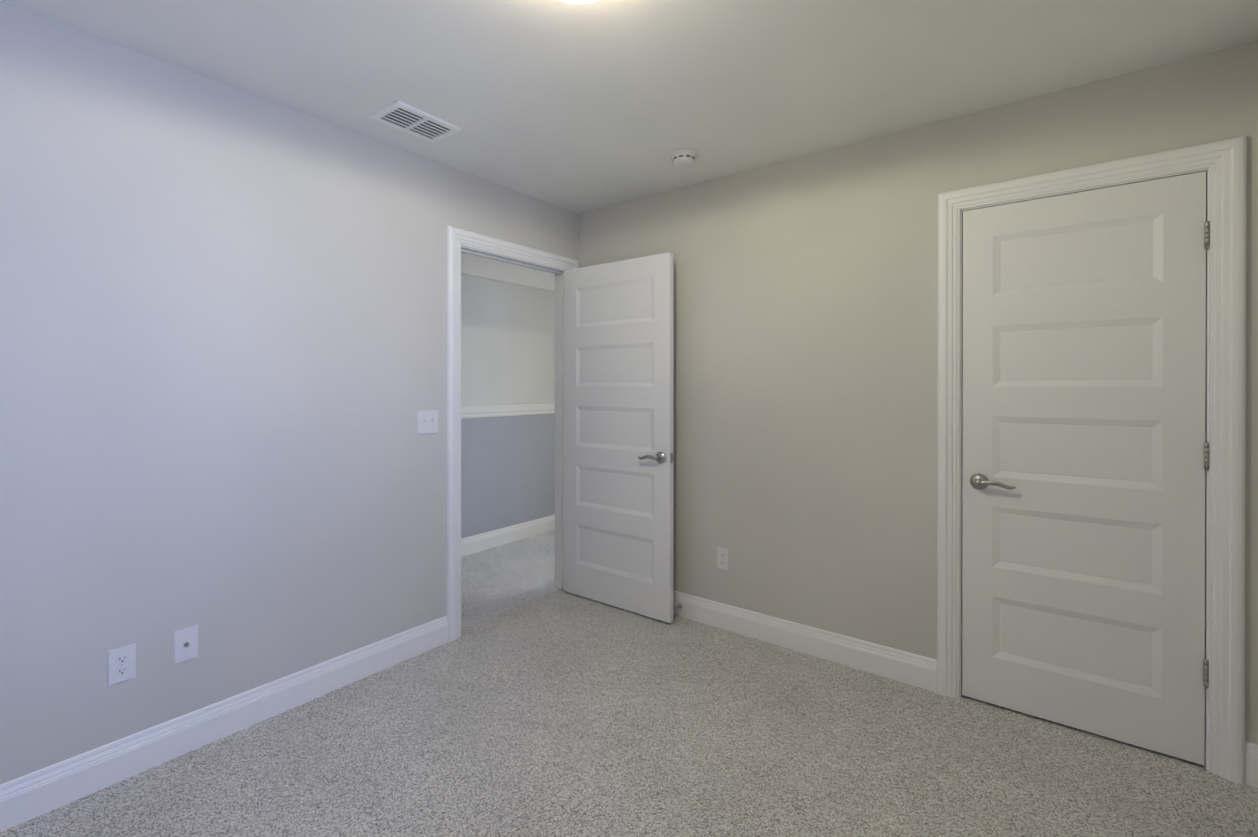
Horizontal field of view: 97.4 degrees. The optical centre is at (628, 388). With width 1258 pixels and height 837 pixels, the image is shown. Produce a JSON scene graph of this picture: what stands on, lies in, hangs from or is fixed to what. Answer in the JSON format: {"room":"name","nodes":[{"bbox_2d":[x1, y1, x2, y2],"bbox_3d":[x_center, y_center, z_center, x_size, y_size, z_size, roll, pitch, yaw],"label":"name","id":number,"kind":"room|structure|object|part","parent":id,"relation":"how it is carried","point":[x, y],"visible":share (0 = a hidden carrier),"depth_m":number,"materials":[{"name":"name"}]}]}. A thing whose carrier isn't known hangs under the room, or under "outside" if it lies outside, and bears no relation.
{"room":"empty bedroom","nodes":[
{"label":"empty bedroom","id":0,"kind":"room"},
{"bbox_2d":[0,2,577,783],"bbox_3d":[-0.667,0.078,3.284,0.115,2.440,5.955,0,0,37],"label":"wall","id":1,"kind":"structure","parent":0,"point":[222,344],"depth_m":2.01,"materials":[{"name":"paint"}]},
{"bbox_2d":[108,643,135,685],"bbox_3d":[-1.688,0.920,1.841,0.008,0.115,0.070,0,0,37],"label":"outlet","id":2,"kind":"object","parent":1,"relation":"attached to","point":[121,664],"visible":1,"depth_m":1.84,"materials":[{"name":"white plastic"}]},
{"bbox_2d":[173,625,197,663],"bbox_3d":[-1.580,0.917,1.974,0.019,0.115,0.070,0,0,37],"label":"outlet plate","id":3,"kind":"object","parent":1,"relation":"attached to","point":[185,643],"visible":1,"depth_m":1.98,"materials":[{"name":"white plastic"}]},
{"bbox_2d":[0,615,447,831],"bbox_3d":[-1.630,1.235,1.913,0.015,0.133,2.312,0,0,37],"label":"baseboard","id":4,"kind":"structure","parent":1,"relation":"attached to","point":[42,791],"depth_m":1.99,"materials":[{"name":"white wood"}]},
{"bbox_2d":[417,410,437,434],"bbox_3d":[-0.995,0.169,2.745,0.015,0.116,0.116,0,0,37],"label":"light switch","id":5,"kind":"object","parent":1,"relation":"attached to","point":[427,421],"visible":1,"depth_m":2.74,"materials":[{"name":"white plastic"}]},
{"bbox_2d":[446,225,578,641],"bbox_3d":[-0.674,0.232,3.252,0.143,2.131,0.981,0,0,37],"label":"door frame","id":6,"kind":"structure","parent":1,"relation":"attached to","point":[457,239],"depth_m":2.88,"materials":[{"name":"white wood"}]},
{"bbox_2d":[564,252,673,622],"bbox_3d":[-0.094,0.272,3.282,0.846,2.028,0.146,0,0,37],"label":"hall door","id":7,"kind":"structure","parent":1,"relation":"in","point":[618,434],"depth_m":3.23,"materials":[{"name":"white wood"}]},
{"bbox_3d":[0.122,0.383,3.062,0.160,0.066,0.056,0,0,37],"label":"lever","id":8,"kind":"part","parent":7,"relation":"part of","materials":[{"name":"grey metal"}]},
{"bbox_2d":[461,275,554,538],"bbox_3d":[-1.172,0.075,4.519,0.115,2.440,4.830,0,0,37],"label":"wall","id":9,"kind":"structure","parent":0,"point":[508,357],"depth_m":4.60,"materials":[{"name":"paint"}]},
{"bbox_2d":[461,403,554,418],"bbox_3d":[-1.117,0.185,4.477,0.024,0.100,4.600,0,0,37],"label":"trim","id":10,"kind":"structure","parent":9,"relation":"attached to","point":[480,411],"depth_m":4.59,"materials":[{"name":"white wood"}]},
{"bbox_2d":[461,515,554,556],"bbox_3d":[-1.121,1.228,4.483,0.015,0.133,4.600,0,0,37],"label":"baseboard","id":11,"kind":"structure","parent":9,"relation":"attached to","point":[488,540],"depth_m":4.59,"materials":[{"name":"white wood"}]},
{"bbox_2d":[461,253,554,291],"bbox_3d":[-1.103,-1.010,4.463,0.060,0.270,4.600,0,0,37],"label":"header beam","id":12,"kind":"structure","parent":9,"relation":"attached to","point":[484,268],"depth_m":4.54,"materials":[{"name":"white paint"}]},
{"bbox_2d":[461,530,558,628],"bbox_3d":[-0.738,1.345,4.191,1.208,0.100,4.830,0,0,37],"label":"floor","id":13,"kind":"structure","parent":0,"point":[496,580],"depth_m":3.80,"materials":[{"name":"grey carpet"}]},
{"bbox_2d":[0,589,1257,836],"bbox_3d":[0.647,1.350,2.361,3.212,0.100,6.070,0,0,37],"label":"floor carpet","id":14,"kind":"object","parent":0,"point":[560,713],"visible":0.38,"depth_m":1.93,"materials":[{"name":"grey carpet"}]},
{"bbox_2d":[0,0,1257,213],"bbox_3d":[0.166,-1.191,2.720,4.420,0.100,6.070,0,0,37],"label":"ceiling","id":15,"kind":"structure","parent":0,"point":[578,108],"depth_m":1.94,"materials":[{"name":"paint"}]},
{"bbox_2d":[369,100,461,142],"bbox_3d":[-0.911,-1.135,2.373,0.215,0.012,0.305,0,0,37],"label":"ceiling vent","id":16,"kind":"object","parent":15,"relation":"in","point":[400,115],"visible":1,"depth_m":2.36,"materials":[{"name":"white metal"}]},
{"bbox_2d":[560,0,598,3],"bbox_3d":[-0.135,-1.074,1.381,0.330,0.127,0.330,0,0,37],"label":"ceiling light","id":17,"kind":"object","parent":15,"relation":"attached to","point":[579,1],"visible":1,"depth_m":1.47,"materials":[{"name":"white"}]},
{"bbox_2d":[669,148,697,168],"bbox_3d":[0.268,-1.112,2.701,0.140,0.057,0.140,0,0,37],"label":"smoke detector","id":18,"kind":"object","parent":15,"relation":"attached to","point":[684,158],"visible":1,"depth_m":2.66,"materials":[{"name":"white plastic"}]},
{"bbox_2d":[578,40,1257,743],"bbox_3d":[0.959,0.079,2.720,3.155,2.440,0.115,0,0,37],"label":"wall","id":19,"kind":"structure","parent":0,"point":[804,390],"depth_m":2.60,"materials":[{"name":"paint"}]},
{"bbox_2d":[673,604,681,611],"bbox_3d":[0.270,1.236,3.107,0.022,0.021,0.078,0,0,37],"label":"door stop","id":20,"kind":"object","parent":19,"relation":"attached to","point":[677,607],"visible":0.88,"depth_m":3.11,"materials":[{"name":"grey metal"}]},
{"bbox_2d":[717,547,728,570],"bbox_3d":[0.507,0.922,2.988,0.070,0.115,0.008,0,0,37],"label":"outlet","id":21,"kind":"object","parent":19,"relation":"attached to","point":[722,558],"visible":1,"depth_m":2.98,"materials":[{"name":"white plastic"}]},
{"bbox_2d":[673,590,936,691],"bbox_3d":[0.491,1.232,2.996,2.080,0.133,0.017,0,0,37],"label":"baseboard","id":22,"kind":"structure","parent":19,"relation":"attached to","point":[920,671],"depth_m":2.68,"materials":[{"name":"white wood"}]},
{"bbox_2d":[962,171,1209,764],"bbox_3d":[1.679,0.275,2.091,0.721,2.028,0.090,0,0,37],"label":"closet door","id":23,"kind":"structure","parent":19,"relation":"in","point":[1085,456],"depth_m":2.07,"materials":[{"name":"white wood"}]},
{"bbox_3d":[1.466,0.385,2.231,0.160,0.066,0.056,0,0,37],"label":"lever","id":24,"kind":"part","parent":23,"relation":"part of","materials":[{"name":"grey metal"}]},
{"bbox_2d":[937,136,1246,783],"bbox_3d":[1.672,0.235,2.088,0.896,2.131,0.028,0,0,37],"label":"door frame","id":25,"kind":"structure","parent":19,"relation":"attached to","point":[1225,161],"depth_m":1.86,"materials":[{"name":"white wood"}]},
{"bbox_2d":[1245,741,1257,786],"bbox_3d":[1.062,1.238,0.475,0.040,0.133,3.340,0,0,37],"label":"baseboard","id":26,"kind":"structure","parent":19,"relation":"attached to","point":[1251,749],"depth_m":1.81,"materials":[{"name":"white wood"}]}
]}

